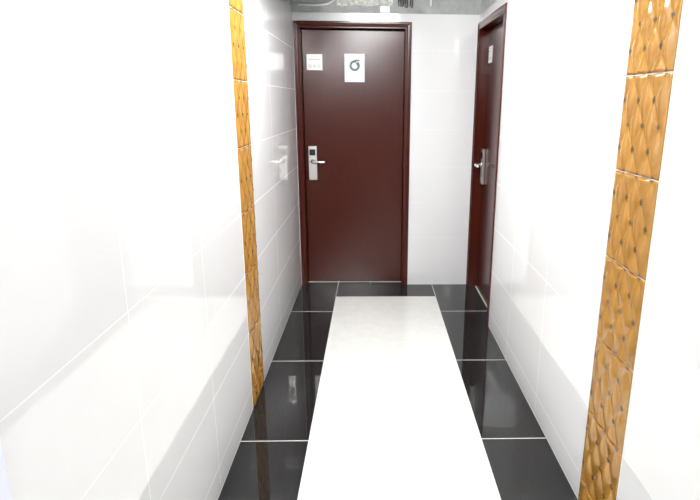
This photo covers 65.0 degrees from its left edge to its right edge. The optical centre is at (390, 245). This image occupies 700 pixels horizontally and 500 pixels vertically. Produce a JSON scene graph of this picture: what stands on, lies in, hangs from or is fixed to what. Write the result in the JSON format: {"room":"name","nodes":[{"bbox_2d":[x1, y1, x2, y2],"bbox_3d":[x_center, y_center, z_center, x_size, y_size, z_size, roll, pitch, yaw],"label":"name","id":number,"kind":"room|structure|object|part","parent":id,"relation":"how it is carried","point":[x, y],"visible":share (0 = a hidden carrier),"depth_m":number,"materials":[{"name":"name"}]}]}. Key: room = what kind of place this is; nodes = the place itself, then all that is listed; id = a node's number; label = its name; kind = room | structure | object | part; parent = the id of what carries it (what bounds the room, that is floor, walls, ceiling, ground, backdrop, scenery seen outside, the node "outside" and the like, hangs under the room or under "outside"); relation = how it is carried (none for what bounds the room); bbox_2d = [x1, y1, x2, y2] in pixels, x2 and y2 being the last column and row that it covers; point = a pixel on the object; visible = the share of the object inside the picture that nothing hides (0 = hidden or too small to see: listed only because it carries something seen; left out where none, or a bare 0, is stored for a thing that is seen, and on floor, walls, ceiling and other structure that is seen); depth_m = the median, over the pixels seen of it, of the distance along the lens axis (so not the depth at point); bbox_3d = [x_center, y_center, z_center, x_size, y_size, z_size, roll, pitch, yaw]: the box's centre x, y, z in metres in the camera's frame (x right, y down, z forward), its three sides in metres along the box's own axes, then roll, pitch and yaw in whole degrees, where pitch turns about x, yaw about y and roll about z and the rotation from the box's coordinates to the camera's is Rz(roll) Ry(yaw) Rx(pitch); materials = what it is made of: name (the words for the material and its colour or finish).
{"room":"hotel corridor","nodes":[
{"label":"hotel corridor","id":0,"kind":"room"},
{"bbox_2d":[0,0,301,499],"bbox_3d":[-0.767,-0.538,2.545,0.160,2.750,3.652,0,15,-2],"label":"wall","id":1,"kind":"structure","parent":0,"point":[125,370],"depth_m":1.38,"materials":[{"name":"tile"}]},
{"bbox_2d":[0,440,11,499],"bbox_3d":[-0.707,-0.042,0.763,0.164,2.700,0.050,0,15,-2],"label":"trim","id":2,"kind":"structure","parent":1,"relation":"attached to","point":[5,492],"depth_m":0.89,"materials":[{"name":"white"}]},
{"bbox_2d":[228,0,263,408],"bbox_3d":[-0.684,-0.250,2.628,0.012,2.153,0.280,0,15,-2],"label":"tile strip","id":3,"kind":"object","parent":1,"relation":"attached to","point":[235,7],"visible":1,"depth_m":2.60,"materials":[{"name":"gold metal"}]},
{"bbox_2d":[291,0,481,283],"bbox_3d":[-0.041,-1.022,4.411,1.733,2.750,0.180,0,15,-2],"label":"wall","id":4,"kind":"structure","parent":0,"point":[444,34],"depth_m":4.33,"materials":[{"name":"tile"}]},
{"bbox_2d":[298,0,334,5],"bbox_3d":[-0.532,-1.941,4.059,0.319,0.304,0.017,0,15,-2],"label":"conduit pipe","id":5,"kind":"object","parent":4,"relation":"attached to","point":[332,1],"visible":1,"depth_m":4.09,"materials":[{"name":"white plastic"}]},
{"bbox_2d":[293,20,411,284],"bbox_3d":[-0.297,-0.697,4.452,0.896,2.094,0.136,0,15,-2],"label":"door","id":6,"kind":"structure","parent":4,"relation":"in","point":[353,138],"depth_m":4.44,"materials":[{"name":"brown wood"}]},
{"bbox_2d":[306,54,322,69],"bbox_3d":[-0.593,-1.431,4.263,0.122,0.119,0.004,0,15,-2],"label":"notice","id":7,"kind":"object","parent":6,"relation":"attached to","point":[314,61],"visible":1,"depth_m":4.26,"materials":[{"name":"white paper"}]},
{"bbox_3d":[-0.579,-0.677,4.411,0.135,0.034,0.064,0,15,-2],"label":"lever handle","id":8,"kind":"part","parent":6,"relation":"part of","materials":[{"name":"silver metal"}]},
{"bbox_2d":[344,54,364,81],"bbox_3d":[-0.282,-1.391,4.282,0.156,0.210,0.006,0,15,-2],"label":"plaque","id":9,"kind":"object","parent":6,"relation":"attached to","point":[354,63],"visible":1,"depth_m":4.28,"materials":[{"name":"white"}]},
{"bbox_2d":[380,6,389,13],"bbox_3d":[-0.042,-1.775,4.115,0.076,0.050,0.033,0,15,-2],"label":"junction box","id":10,"kind":"object","parent":4,"relation":"attached to","point":[383,9],"visible":1,"depth_m":4.10,"materials":[{"name":"white plastic"}]},
{"bbox_2d":[398,0,412,7],"bbox_3d":[0.115,-1.933,4.081,0.115,0.298,0.012,0,15,-2],"label":"wire bundle","id":11,"kind":"object","parent":4,"relation":"attached to","point":[401,1],"visible":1,"depth_m":4.11,"materials":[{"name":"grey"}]},
{"bbox_2d":[218,280,577,499],"bbox_3d":[-1.077,1.344,0.907,4.309,0.061,8.335,0,15,-2],"label":"floor","id":12,"kind":"structure","parent":0,"point":[370,390],"depth_m":2.78,"materials":[{"name":"tile"}]},
{"bbox_2d":[479,0,699,499],"bbox_3d":[0.883,0.019,0.490,0.180,2.750,8.081,0,15,-2],"label":"wall","id":13,"kind":"structure","parent":0,"point":[565,69],"depth_m":2.09,"materials":[{"name":"tile"}]},
{"bbox_2d":[466,2,506,325],"bbox_3d":[0.733,-0.566,3.994,0.136,2.094,0.896,0,15,-2],"label":"door","id":14,"kind":"structure","parent":13,"relation":"in","point":[492,29],"depth_m":4.20,"materials":[{"name":"brown wood"}]},
{"bbox_3d":[0.688,-0.627,4.268,0.064,0.034,0.135,0,15,-2],"label":"lever handle","id":15,"kind":"part","parent":14,"relation":"part of","materials":[{"name":"silver metal"}]},
{"bbox_2d":[488,45,492,62],"bbox_3d":[0.745,-1.427,4.082,0.004,0.119,0.122,0,15,-2],"label":"notice","id":16,"kind":"object","parent":14,"relation":"attached to","point":[490,47],"visible":1,"depth_m":4.08,"materials":[{"name":"white paper"}]},
{"bbox_2d":[578,0,683,499],"bbox_3d":[0.747,-0.002,1.740,0.012,2.153,0.287,0,15,-2],"label":"tile strip","id":17,"kind":"object","parent":13,"relation":"attached to","point":[655,30],"visible":1,"depth_m":1.71,"materials":[{"name":"gold metal"}]}
]}

